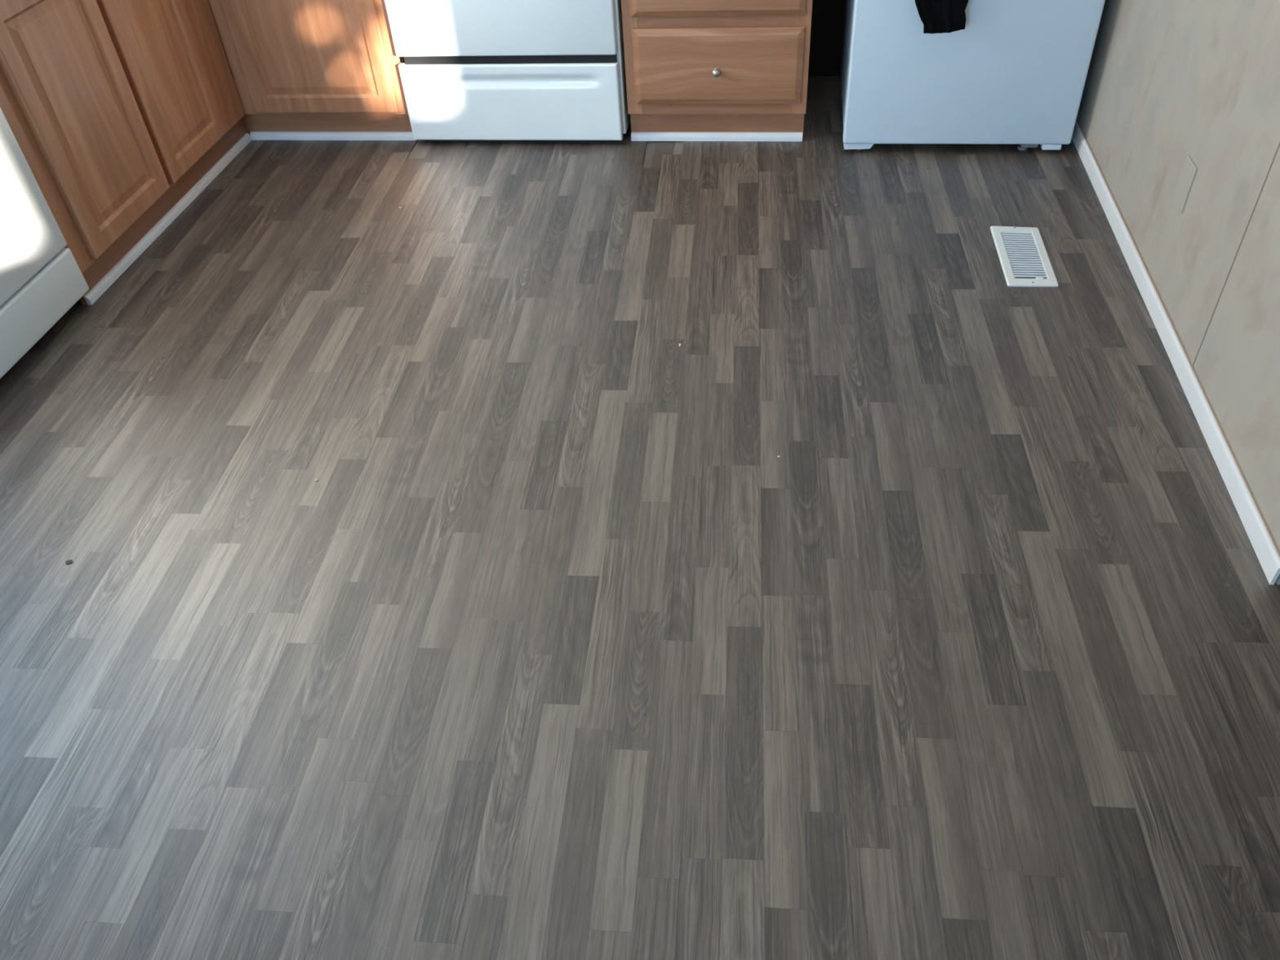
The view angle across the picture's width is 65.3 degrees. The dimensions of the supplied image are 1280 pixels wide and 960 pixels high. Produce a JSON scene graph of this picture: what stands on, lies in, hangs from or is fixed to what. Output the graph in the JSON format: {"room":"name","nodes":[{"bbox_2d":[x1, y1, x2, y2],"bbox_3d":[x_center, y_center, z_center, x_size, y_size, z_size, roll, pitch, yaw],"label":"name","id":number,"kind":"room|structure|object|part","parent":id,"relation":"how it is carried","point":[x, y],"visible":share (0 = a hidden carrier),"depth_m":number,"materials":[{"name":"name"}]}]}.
{"room":"kitchen","nodes":[
{"label":"kitchen","id":0,"kind":"room"},
{"bbox_2d":[208,0,846,79],"bbox_3d":[1.370,-2.452,3.123,7.130,2.420,0.100,3,43,7],"label":"wall","id":1,"kind":"structure","parent":0,"point":[828,16],"depth_m":3.86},
{"bbox_2d":[0,75,1279,959],"bbox_3d":[1.002,0.690,1.456,6.930,0.060,6.650,3,43,7],"label":"floor","id":2,"kind":"structure","parent":0,"point":[552,651],"depth_m":2.02,"materials":[{"name":"grey laminate"}]},
{"bbox_2d":[0,106,88,378],"bbox_3d":[-1.961,-0.638,2.467,0.634,0.860,0.609,3,43,7],"label":"dishwasher","id":3,"kind":"object","parent":2,"relation":"on","point":[41,279],"visible":1,"depth_m":2.64,"materials":[{"name":"white metal"}]},
{"bbox_3d":[-1.680,-0.647,2.408,0.055,0.517,0.607,3,43,7],"label":"door","id":4,"kind":"part","parent":3,"relation":"part of","materials":[{"name":"white metal"}]},
{"bbox_3d":[-1.660,-0.401,2.633,0.049,0.139,0.609,3,43,7],"label":"access panel","id":5,"kind":"part","parent":3,"relation":"part of","materials":[{"name":"white metal"}]},
{"bbox_2d":[65,559,72,564],"bbox_3d":[-1.231,0.176,2.152,0.015,0.002,0.013,-22,45,-19],"label":"crumb","id":6,"kind":"object","parent":2,"relation":"on","point":[68,562],"visible":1,"depth_m":2.15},
{"bbox_2d":[0,0,248,304],"bbox_3d":[-1.851,-1.244,3.108,0.647,0.880,1.163,3,43,7],"label":"base cabinet","id":7,"kind":"object","parent":2,"relation":"on","point":[116,109],"visible":0.93,"depth_m":2.96,"materials":[{"name":"brown wood"}]},
{"bbox_3d":[-1.578,-1.055,2.840,0.010,0.569,0.319,3,43,7],"label":"panel","id":8,"kind":"part","parent":7,"relation":"part of","materials":[{"name":"brown wood"}]},
{"bbox_3d":[-1.580,-1.055,2.840,0.022,0.700,0.450,3,43,7],"label":"door","id":9,"kind":"part","parent":7,"relation":"part of","materials":[{"name":"brown wood"}]},
{"bbox_3d":[-1.522,-1.362,3.172,0.022,0.700,0.408,3,43,7],"label":"door","id":10,"kind":"part","parent":7,"relation":"part of","materials":[{"name":"brown wood"}]},
{"bbox_3d":[-1.519,-1.362,3.172,0.010,0.569,0.277,3,43,7],"label":"panel","id":11,"kind":"part","parent":7,"relation":"part of","materials":[{"name":"brown wood"}]},
{"bbox_2d":[84,133,251,305],"bbox_3d":[-1.552,-0.913,3.355,0.012,0.028,1.147,3,43,7],"label":"baseboard","id":12,"kind":"structure","parent":7,"relation":"attached to","point":[143,244],"depth_m":3.27,"materials":[{"name":"white paint"}]},
{"bbox_2d":[208,0,412,136],"bbox_3d":[-1.143,-1.790,3.652,0.660,0.880,0.641,3,43,7],"label":"base cabinet","id":13,"kind":"object","parent":2,"relation":"on","point":[295,65],"visible":0.91,"depth_m":3.52,"materials":[{"name":"brown wood"}]},
{"bbox_3d":[-1.161,-1.599,3.404,0.415,0.569,0.010,3,43,7],"label":"panel","id":14,"kind":"part","parent":13,"relation":"part of","materials":[{"name":"brown wood"}]},
{"bbox_3d":[-1.139,-1.363,3.649,0.495,0.046,0.019,3,43,7],"label":"rail","id":15,"kind":"part","parent":13,"relation":"part of","materials":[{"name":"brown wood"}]},
{"bbox_2d":[249,131,416,140],"bbox_3d":[-1.151,-1.287,3.735,0.649,0.028,0.012,3,43,7],"label":"baseboard","id":16,"kind":"structure","parent":13,"relation":"attached to","point":[255,135],"depth_m":3.73,"materials":[{"name":"white paint"}]},
{"bbox_2d":[384,0,630,142],"bbox_3d":[-0.428,-1.741,3.507,0.783,0.925,0.655,3,43,7],"label":"range","id":17,"kind":"object","parent":2,"relation":"on","point":[472,70],"visible":1,"depth_m":3.43,"materials":[{"name":"white metal"}]},
{"bbox_3d":[-0.473,-1.627,3.251,0.772,0.473,0.028,3,43,7],"label":"oven door","id":18,"kind":"part","parent":17,"relation":"part of","materials":[{"name":"white metal"}]},
{"bbox_3d":[-0.451,-1.332,3.520,0.772,0.268,0.027,3,43,7],"label":"storage drawer","id":19,"kind":"part","parent":17,"relation":"part of","materials":[{"name":"white metal"}]},
{"bbox_2d":[621,0,812,138],"bbox_3d":[0.283,-1.714,3.455,0.619,0.880,0.666,3,43,7],"label":"base cabinet","id":20,"kind":"object","parent":2,"relation":"on","point":[691,65],"visible":1,"depth_m":3.34,"materials":[{"name":"brown wood"}]},
{"bbox_3d":[0.255,-1.365,3.344,0.027,0.027,0.028,3,43,7],"label":"knob","id":21,"kind":"part","parent":20,"relation":"part of","materials":[{"name":"silver metal"}]},
{"bbox_2d":[631,132,802,141],"bbox_3d":[0.270,-1.220,3.548,0.608,0.028,0.012,3,43,7],"label":"trim","id":22,"kind":"structure","parent":20,"relation":"attached to","point":[635,136],"depth_m":3.54,"materials":[{"name":"white paint"}]},
{"bbox_3d":[0.249,-1.510,3.270,0.516,0.080,0.019,3,43,7],"label":"rail","id":23,"kind":"part","parent":20,"relation":"part of","materials":[{"name":"brown wood"}]},
{"bbox_3d":[0.264,-1.302,3.459,0.516,0.061,0.019,3,43,7],"label":"rail","id":24,"kind":"part","parent":20,"relation":"part of","materials":[{"name":"brown wood"}]},
{"bbox_3d":[0.245,-1.594,3.167,0.567,0.233,0.019,3,43,7],"label":"drawer","id":25,"kind":"part","parent":20,"relation":"part of","materials":[{"name":"brown wood"}]},
{"bbox_3d":[0.260,-1.388,3.354,0.567,0.251,0.019,3,43,7],"label":"drawer","id":26,"kind":"part","parent":20,"relation":"part of","materials":[{"name":"brown wood"}]},
{"bbox_2d":[840,0,1105,150],"bbox_3d":[1.054,-1.929,3.035,0.741,1.680,0.712,3,43,7],"label":"refrigerator","id":27,"kind":"object","parent":2,"relation":"on","point":[1016,73],"visible":1,"depth_m":3.19,"materials":[{"name":"white metal"}]},
{"bbox_2d":[915,0,968,33],"bbox_3d":[0.905,-1.511,2.967,0.196,0.341,0.044,3,43,7],"label":"dish towel","id":28,"kind":"object","parent":27,"relation":"hanging from","point":[937,16],"visible":1,"depth_m":3.03,"materials":[{"name":"black fabric"}]},
{"bbox_2d":[990,226,1058,287],"bbox_3d":[1.099,-0.647,2.864,0.141,0.011,0.333,3,43,7],"label":"floor vent","id":29,"kind":"object","parent":2,"relation":"in","point":[1024,261],"visible":1,"depth_m":2.85,"materials":[{"name":"white metal"}]},
{"bbox_3d":[1.106,-0.558,2.761,0.020,0.005,0.012,3,43,7],"label":"damper lever","id":30,"kind":"part","parent":29,"relation":"part of","materials":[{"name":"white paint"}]},
{"bbox_2d":[1076,0,1279,584],"bbox_3d":[1.387,-1.548,2.085,0.111,2.360,2.624,3,43,7],"label":"wall","id":31,"kind":"structure","parent":0,"point":[1167,81],"depth_m":2.31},
{"bbox_2d":[1071,118,1279,584],"bbox_3d":[1.386,-0.693,2.861,0.008,0.052,2.604,3,43,7],"label":"baseboard","id":32,"kind":"structure","parent":31,"relation":"attached to","point":[1267,554],"depth_m":2.35,"materials":[{"name":"white paint"}]},
{"bbox_3d":[1.377,-1.768,2.326,0.008,2.360,1.978,3,43,7],"label":"wall panel","id":33,"kind":"part","parent":31,"relation":"part of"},
{"bbox_2d":[1173,154,1197,213],"bbox_3d":[1.341,-0.729,2.457,0.006,0.117,0.076,3,43,7],"label":"wall plate","id":34,"kind":"object","parent":31,"relation":"attached to","point":[1189,169],"visible":1,"depth_m":2.45,"materials":[{"name":"beige plastic"}]},
{"bbox_3d":[1.211,-0.885,1.369,0.006,2.360,0.644,3,43,7],"label":"wall panel","id":35,"kind":"part","parent":31,"relation":"part of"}
]}

